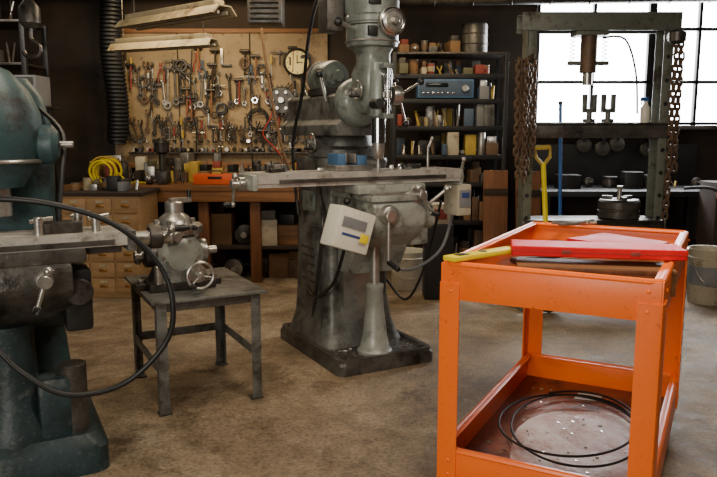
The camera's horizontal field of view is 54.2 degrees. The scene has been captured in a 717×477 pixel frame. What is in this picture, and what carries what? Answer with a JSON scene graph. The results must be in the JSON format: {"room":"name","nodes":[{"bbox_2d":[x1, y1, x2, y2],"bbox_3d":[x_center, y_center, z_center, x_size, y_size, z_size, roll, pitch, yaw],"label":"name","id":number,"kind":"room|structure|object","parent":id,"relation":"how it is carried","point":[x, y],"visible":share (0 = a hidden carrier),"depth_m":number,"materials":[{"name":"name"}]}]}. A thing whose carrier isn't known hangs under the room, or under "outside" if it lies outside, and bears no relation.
{"room":"metal workshop","nodes":[
{"label":"metal workshop","id":0,"kind":"room"},
{"bbox_2d":[154,138,169,184],"bbox_3d":[-1.700,-0.670,6.068,0.130,0.400,0.130,0,8,0],"label":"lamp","id":1,"kind":"object","parent":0,"point":[161,145],"depth_m":6.03,"materials":[{"name":"black metal"}]},
{"bbox_2d":[0,0,716,262],"bbox_3d":[0.000,-1.091,6.965,7.800,2.700,0.120,0,8,0],"label":"wall","id":2,"kind":"structure","parent":0,"point":[77,82],"depth_m":6.82,"materials":[{"name":"black paint"}]},
{"bbox_2d":[115,28,327,167],"bbox_3d":[-1.350,-1.356,6.824,2.100,1.335,0.060,0,8,0],"label":"pegboard","id":3,"kind":"object","parent":2,"relation":"attached to","point":[230,40],"visible":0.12,"depth_m":6.81,"materials":[{"name":"brown wood"}]},
{"bbox_2d":[124,46,310,160],"bbox_3d":[-1.304,-1.226,6.726,1.907,1.246,0.274,0,8,0],"label":"tools","id":4,"kind":"object","parent":3,"relation":"hanging from","point":[135,150],"visible":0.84,"depth_m":6.81,"materials":[{"name":"metal"}]},
{"bbox_2d":[266,84,296,115],"bbox_3d":[-0.740,-1.333,6.757,0.300,0.300,0.160,0,8,0],"label":"wheel","id":5,"kind":"object","parent":3,"relation":"attached to","point":[281,95],"visible":0.77,"depth_m":6.73,"materials":[{"name":"metal"}]},
{"bbox_2d":[283,48,310,76],"bbox_3d":[-0.590,-1.696,6.751,0.274,0.274,0.045,0,8,0],"label":"wall clock","id":6,"kind":"object","parent":3,"relation":"attached to","point":[298,65],"visible":0.88,"depth_m":6.74,"materials":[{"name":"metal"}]},
{"bbox_2d":[576,138,649,156],"bbox_3d":[2.490,-0.935,6.829,0.760,0.270,0.195,0,8,0],"label":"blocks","id":7,"kind":"object","parent":2,"relation":"attached to","point":[602,148],"visible":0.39,"depth_m":6.75,"materials":[{"name":"metal"}]},
{"bbox_2d":[535,2,716,129],"bbox_3d":[2.735,-1.694,6.736,2.130,1.280,0.225,0,8,0],"label":"window","id":8,"kind":"structure","parent":2,"relation":"in","point":[653,7],"depth_m":6.82,"materials":[{"name":"black paint"}]},
{"bbox_2d":[66,263,716,476],"bbox_3d":[0.000,1.010,2.375,8.000,0.100,10.000,0,8,0],"label":"floor","id":9,"kind":"structure","parent":0,"point":[310,420],"depth_m":3.61,"materials":[{"name":"concrete"}]},
{"bbox_2d":[0,18,57,215],"bbox_3d":[-3.200,-0.674,5.865,1.140,2.200,0.440,0,8,0],"label":"storage rack","id":10,"kind":"object","parent":9,"relation":"on","point":[5,24],"visible":0.35,"depth_m":5.80,"materials":[{"name":"black metal"}]},
{"bbox_2d":[0,0,15,61],"bbox_3d":[-3.241,-0.917,5.746,0.948,2.095,0.261,1,9,5],"label":"clutter","id":11,"kind":"object","parent":10,"relation":"in","point":[12,4],"visible":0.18,"depth_m":5.66,"materials":[{"name":"grey paint"}]},
{"bbox_2d":[14,75,59,108],"bbox_3d":[-2.550,-0.373,5.442,0.400,1.730,0.375,0,8,0],"label":"supplies","id":12,"kind":"object","parent":9,"relation":"on","point":[41,84],"visible":0.08,"depth_m":5.29,"materials":[{"name":"grey plastic"}]},
{"bbox_2d":[0,67,190,476],"bbox_3d":[-1.387,0.074,2.821,1.244,1.620,1.124,-4,10,-28],"label":"machine","id":13,"kind":"object","parent":9,"relation":"on","point":[46,288],"visible":0.94,"depth_m":2.62,"materials":[{"name":"teal paint"}]},
{"bbox_2d":[0,196,175,397],"bbox_3d":[-1.200,0.184,2.315,1.150,0.667,0.246,1,9,7],"label":"air hose","id":14,"kind":"object","parent":13,"relation":"attached to","point":[140,243],"visible":1,"depth_m":2.28,"materials":[{"name":"black rubber"}]},
{"bbox_2d":[57,188,159,297],"bbox_3d":[-2.030,0.022,5.791,0.660,0.845,0.531,0,8,0],"label":"base cabinet","id":15,"kind":"object","parent":9,"relation":"on","point":[137,209],"visible":0.45,"depth_m":5.55,"materials":[{"name":"beige wood"}]},
{"bbox_2d":[71,176,138,190],"bbox_3d":[-2.058,-0.451,5.689,0.538,0.121,0.258,0,8,0],"label":"clutter","id":16,"kind":"object","parent":15,"relation":"on","point":[110,183],"depth_m":5.64},
{"bbox_2d":[63,181,298,282],"bbox_3d":[-1.350,-0.095,6.507,2.400,0.865,0.900,0,8,0],"label":"workbench","id":17,"kind":"object","parent":9,"relation":"on","point":[202,194],"visible":0.14,"depth_m":6.08,"materials":[{"name":"brown wood"}]},
{"bbox_2d":[88,156,152,184],"bbox_3d":[-2.055,-0.589,6.095,0.556,0.260,0.167,0,8,0],"label":"extension cord","id":18,"kind":"object","parent":17,"relation":"on","point":[93,173],"visible":0.79,"depth_m":6.05,"materials":[{"name":"paint"}]},
{"bbox_2d":[90,153,297,182],"bbox_3d":[-1.344,-0.651,6.452,2.213,0.257,0.826,0,8,0],"label":"clutter","id":19,"kind":"object","parent":17,"relation":"on","point":[185,166],"visible":0.43,"depth_m":6.42},
{"bbox_2d":[193,170,237,184],"bbox_3d":[-1.240,-0.535,6.106,0.380,0.121,0.145,0,8,0],"label":"tool case","id":20,"kind":"object","parent":17,"relation":"on","point":[210,178],"visible":0.84,"depth_m":6.04,"materials":[{"name":"plastic"}]},
{"bbox_2d":[124,267,266,416],"bbox_3d":[-0.846,0.498,3.603,0.550,0.550,0.680,-4,10,-28],"label":"stand","id":21,"kind":"object","parent":9,"relation":"on","point":[233,288],"visible":0.86,"depth_m":3.42,"materials":[{"name":"grey paint"}]},
{"bbox_2d":[133,189,220,292],"bbox_3d":[-0.896,0.007,3.411,0.416,0.475,0.448,0,9,-3],"label":"rotary indexer","id":22,"kind":"object","parent":21,"relation":"on","point":[183,258],"visible":0.84,"depth_m":3.38,"materials":[{"name":"metal"}]},
{"bbox_2d":[192,209,298,277],"bbox_3d":[-1.023,0.046,6.375,1.046,0.630,0.358,0,8,0],"label":"clutter","id":23,"kind":"object","parent":9,"relation":"on","point":[278,264],"visible":0.63,"depth_m":6.29,"materials":[{"name":"metal"}]},
{"bbox_2d":[223,0,471,376],"bbox_3d":[0.022,-0.444,3.985,1.227,2.300,1.321,1,9,10],"label":"machine","id":24,"kind":"object","parent":9,"relation":"on","point":[355,227],"visible":0.98,"depth_m":3.90,"materials":[{"name":"metal"}]},
{"bbox_2d":[264,136,432,172],"bbox_3d":[0.001,-0.464,3.809,1.098,0.178,0.213,-4,10,-28],"label":"clamp","id":25,"kind":"object","parent":24,"relation":"on","point":[270,168],"visible":1,"depth_m":3.80,"materials":[{"name":"silver metal"}]},
{"bbox_2d":[325,152,376,170],"bbox_3d":[-0.037,-0.419,3.792,0.260,0.095,0.140,-4,10,-28],"label":"vise","id":26,"kind":"object","parent":24,"relation":"on","point":[337,161],"visible":1,"depth_m":3.74,"materials":[{"name":"metal"}]},
{"bbox_2d":[391,247,422,290],"bbox_3d":[0.420,0.261,5.944,0.312,0.326,0.331,0,8,0],"label":"plastic bucket","id":27,"kind":"object","parent":9,"relation":"on","point":[412,257],"visible":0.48,"depth_m":5.83,"materials":[{"name":"white plastic"}]},
{"bbox_2d":[422,202,452,299],"bbox_3d":[0.630,0.097,5.576,0.220,0.760,0.200,0,8,0],"label":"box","id":28,"kind":"object","parent":9,"relation":"on","point":[431,278],"visible":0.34,"depth_m":5.48,"materials":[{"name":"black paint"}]},
{"bbox_2d":[390,52,508,224],"bbox_3d":[0.820,-0.689,6.570,1.035,2.020,0.435,0,8,0],"label":"metal shelving unit","id":29,"kind":"object","parent":9,"relation":"on","point":[395,55],"visible":0.52,"depth_m":6.31,"materials":[{"name":"black paint"}]},
{"bbox_2d":[416,79,473,98],"bbox_3d":[0.780,-1.351,6.355,0.500,0.172,0.280,0,8,0],"label":"stereo receiver","id":30,"kind":"object","parent":29,"relation":"on","point":[432,88],"visible":0.91,"depth_m":6.24,"materials":[{"name":"blue metal"}]},
{"bbox_2d":[396,35,497,253],"bbox_3d":[0.823,-0.814,6.524,0.947,2.068,0.464,0,8,0],"label":"clutter","id":31,"kind":"object","parent":29,"relation":"on","point":[451,143],"visible":0.57,"depth_m":6.40,"materials":[{"name":"metal"}]},
{"bbox_2d":[460,22,487,51],"bbox_3d":[1.050,-1.809,6.352,0.250,0.260,0.250,0,8,0],"label":"can","id":32,"kind":"object","parent":29,"relation":"on","point":[474,35],"visible":0.92,"depth_m":6.25,"materials":[{"name":"metal"}]},
{"bbox_2d":[483,170,507,242],"bbox_3d":[1.202,-0.108,6.163,0.210,0.976,0.148,0,9,2],"label":"plank","id":33,"kind":"object","parent":9,"relation":"on","point":[495,182],"visible":0.47,"depth_m":6.14,"materials":[{"name":"brown wood"}]},
{"bbox_2d":[516,171,540,221],"bbox_3d":[1.457,-0.086,6.014,0.210,0.976,0.148,0,9,-3],"label":"plank","id":34,"kind":"object","parent":9,"relation":"on","point":[536,175],"visible":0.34,"depth_m":5.99,"materials":[{"name":"brown wood"}]},
{"bbox_2d":[534,145,552,312],"bbox_3d":[1.393,-0.068,5.117,0.242,1.222,0.147,0,8,0],"label":"shovel","id":35,"kind":"object","parent":9,"relation":"on","point":[537,147],"visible":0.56,"depth_m":5.08,"materials":[{"name":"yellow paint"}]},
{"bbox_2d":[558,101,562,215],"bbox_3d":[1.647,-0.330,5.718,0.036,1.565,0.147,-2,9,-14],"label":"pole","id":36,"kind":"object","parent":9,"relation":"on","point":[560,103],"visible":0.59,"depth_m":5.69,"materials":[{"name":"metal"}]},
{"bbox_2d":[437,222,689,476],"bbox_3d":[0.851,0.457,2.736,0.698,0.888,1.208,4,10,28],"label":"utility cart","id":37,"kind":"object","parent":9,"relation":"on","point":[650,388],"visible":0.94,"depth_m":2.36,"materials":[{"name":"orange metal"}]},
{"bbox_2d":[443,246,510,261],"bbox_3d":[0.420,0.049,2.373,0.320,0.022,0.055,-7,11,-37],"label":"spirit level","id":38,"kind":"object","parent":37,"relation":"on","point":[480,253],"visible":0.9,"depth_m":2.33,"materials":[{"name":"paint"}]},
{"bbox_2d":[510,256,561,263],"bbox_3d":[0.793,0.058,2.897,0.360,0.069,0.060,-3,9,-20],"label":"tool","id":39,"kind":"object","parent":37,"relation":"on","point":[512,259],"visible":0.2,"depth_m":2.88,"materials":[{"name":"metal"}]},
{"bbox_2d":[487,386,628,476],"bbox_3d":[0.844,0.769,2.771,0.547,0.003,0.962,4,10,28],"label":"metal swarf","id":40,"kind":"object","parent":37,"relation":"on","point":[528,434],"visible":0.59,"depth_m":2.77,"materials":[{"name":"metal"}]},
{"bbox_2d":[498,390,630,467],"bbox_3d":[0.850,0.738,2.803,0.546,0.044,0.738,4,10,28],"label":"coiled cable","id":41,"kind":"object","parent":37,"relation":"on","point":[551,394],"visible":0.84,"depth_m":2.79,"materials":[{"name":"black rubber"}]},
{"bbox_2d":[510,412,629,476],"bbox_3d":[0.829,0.793,2.637,0.506,0.003,0.815,4,10,28],"label":"sheet","id":42,"kind":"object","parent":37,"relation":"on","point":[614,428],"visible":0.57,"depth_m":2.71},
{"bbox_2d":[551,219,596,225],"bbox_3d":[0.994,-0.075,3.209,0.202,0.023,0.080,-2,9,-12],"label":"pliers","id":43,"kind":"object","parent":37,"relation":"on","point":[586,221],"visible":1,"depth_m":3.21,"materials":[{"name":"metal"}]},
{"bbox_2d":[574,393,601,400],"bbox_3d":[1.035,0.715,3.153,0.114,0.002,0.080,4,9,24],"label":"paper sheet","id":44,"kind":"object","parent":37,"relation":"on","point":[578,393],"visible":0.36,"depth_m":3.16,"materials":[{"name":"beige paper"}]},
{"bbox_2d":[516,258,677,296],"bbox_3d":[0.790,0.128,2.368,0.500,0.086,0.164,2,9,11],"label":"wooden box","id":45,"kind":"object","parent":37,"relation":"on","point":[638,269],"visible":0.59,"depth_m":2.32,"materials":[{"name":"brown wood"}]},
{"bbox_2d":[510,239,687,260],"bbox_3d":[0.810,0.038,2.401,0.562,0.034,0.153,2,9,11],"label":"case","id":46,"kind":"object","parent":37,"relation":"on","point":[547,248],"visible":0.99,"depth_m":2.35,"materials":[{"name":"plastic"}]},
{"bbox_2d":[567,233,668,243],"bbox_3d":[0.977,0.016,2.597,0.250,0.022,0.320,-7,11,-39],"label":"folder","id":47,"kind":"object","parent":37,"relation":"on","point":[601,237],"visible":0.5,"depth_m":2.61,"materials":[{"name":"paper"}]},
{"bbox_2d":[516,12,682,310],"bbox_3d":[1.770,-0.581,5.323,1.160,2.175,0.600,0,8,0],"label":"press","id":48,"kind":"object","parent":9,"relation":"on","point":[587,26],"visible":0.73,"depth_m":5.19,"materials":[{"name":"grey paint"}]},
{"bbox_2d":[513,53,538,185],"bbox_3d":[1.189,-0.855,5.083,0.176,0.942,0.221,-1,9,-6],"label":"chain","id":49,"kind":"object","parent":48,"relation":"hanging from","point":[523,77],"visible":1,"depth_m":5.00,"materials":[{"name":"metal"}]},
{"bbox_2d":[582,94,597,122],"bbox_3d":[1.730,-0.973,5.244,0.102,0.210,0.090,0,8,0],"label":"press fork","id":50,"kind":"object","parent":48,"relation":"attached to","point":[588,112],"visible":1,"depth_m":5.22,"materials":[{"name":"grey paint"}]},
{"bbox_2d":[601,94,615,122],"bbox_3d":[1.870,-0.973,5.244,0.102,0.210,0.090,0,8,0],"label":"press fork","id":51,"kind":"object","parent":48,"relation":"attached to","point":[612,109],"visible":1,"depth_m":5.22,"materials":[{"name":"grey paint"}]},
{"bbox_2d":[597,186,640,219],"bbox_3d":[1.990,-0.279,5.348,0.310,0.246,0.310,0,8,0],"label":"lathe chuck","id":52,"kind":"object","parent":48,"relation":"on","point":[624,207],"visible":1,"depth_m":5.24,"materials":[{"name":"metal"}]},
{"bbox_2d":[640,97,650,122],"bbox_3d":[2.150,-0.963,5.245,0.070,0.190,0.070,8,12,44],"label":"spray bottle","id":53,"kind":"object","parent":48,"relation":"on","point":[645,109],"visible":1,"depth_m":5.22,"materials":[{"name":"white plastic"}]},
{"bbox_2d":[661,29,686,228],"bbox_3d":[2.267,-0.751,5.125,0.134,1.490,0.239,0,8,0],"label":"chain","id":54,"kind":"object","parent":48,"relation":"hanging from","point":[676,37],"visible":0.96,"depth_m":5.04,"materials":[{"name":"metal"}]},
{"bbox_2d":[532,144,698,245],"bbox_3d":[2.450,-0.268,6.532,1.700,1.200,0.800,0,8,0],"label":"workbench","id":55,"kind":"object","parent":9,"relation":"on","point":[590,164],"visible":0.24,"depth_m":6.83,"materials":[{"name":"black paint"}]},
{"bbox_2d":[541,171,701,229],"bbox_3d":[2.444,-0.307,6.556,1.482,0.642,0.298,0,8,0],"label":"clutter","id":56,"kind":"object","parent":55,"relation":"on","point":[629,179],"visible":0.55,"depth_m":6.46,"materials":[{"name":"black paint"}]},
{"bbox_2d":[684,186,716,192],"bbox_3d":[2.961,0.078,5.167,1.090,0.928,0.224,0,8,0],"label":"hose","id":57,"kind":"object","parent":9,"relation":"on","point":[688,187],"visible":1,"depth_m":5.15,"materials":[{"name":"rubber"}]},
{"bbox_2d":[687,245,716,305],"bbox_3d":[2.720,0.286,5.442,0.312,0.426,0.331,0,8,0],"label":"paint bucket","id":58,"kind":"object","parent":9,"relation":"on","point":[702,259],"visible":0.94,"depth_m":5.36,"materials":[{"name":"metal"}]},
{"bbox_2d":[696,180,716,245],"bbox_3d":[3.120,-0.037,6.000,0.300,0.900,0.320,0,8,0],"label":"barrel","id":59,"kind":"object","parent":9,"relation":"on","point":[706,233],"visible":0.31,"depth_m":5.96,"materials":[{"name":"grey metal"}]},
{"bbox_3d":[0.000,-1.759,1.962,8.000,0.100,10.000,0,8,0],"label":"ceiling","id":60,"kind":"structure","parent":0,"visible":0},
{"bbox_2d":[18,0,42,58],"bbox_3d":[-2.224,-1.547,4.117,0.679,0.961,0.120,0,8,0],"label":"hook","id":61,"kind":"object","parent":60,"relation":"hanging from","point":[29,14],"visible":1,"depth_m":4.12,"materials":[{"name":"black paint"}]},
{"bbox_2d":[99,0,129,144],"bbox_3d":[-2.300,-1.631,6.581,0.243,1.480,0.200,0,8,0],"label":"hose","id":62,"kind":"object","parent":60,"relation":"hanging from","point":[117,100],"visible":0.97,"depth_m":6.52,"materials":[{"name":"black plastic"}]},
{"bbox_2d":[107,0,219,52],"bbox_3d":[-1.630,-1.924,5.779,1.022,0.702,0.180,4,9,23],"label":"fluorescent light fixture","id":63,"kind":"object","parent":60,"relation":"hanging from","point":[197,40],"visible":1,"depth_m":5.77,"materials":[{"name":"beige metal"}]},
{"bbox_2d":[114,0,236,30],"bbox_3d":[-1.350,-1.863,5.030,1.140,0.602,0.220,7,11,37],"label":"fluorescent light fixture","id":64,"kind":"object","parent":60,"relation":"hanging from","point":[206,10],"visible":1,"depth_m":4.98,"materials":[{"name":"beige metal"}]},
{"bbox_2d":[247,0,284,27],"bbox_3d":[-0.660,-1.841,4.976,0.240,0.630,0.252,0,8,0],"label":"heater","id":65,"kind":"object","parent":60,"relation":"hanging from","point":[260,13],"visible":1,"depth_m":4.90,"materials":[{"name":"metal"}]},
{"bbox_2d":[260,28,290,170],"bbox_3d":[-0.595,-1.338,5.648,0.180,1.823,0.518,4,10,27],"label":"power cord","id":66,"kind":"object","parent":60,"relation":"hanging from","point":[261,29],"visible":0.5,"depth_m":5.49,"materials":[{"name":"rubber"}]},
{"bbox_2d":[399,0,716,6],"bbox_3d":[1.800,-2.113,5.806,4.011,0.337,0.163,1,9,4],"label":"duct","id":67,"kind":"object","parent":60,"relation":"hanging from","point":[434,3],"visible":0.73,"depth_m":5.82,"materials":[{"name":"metal"}]}
]}

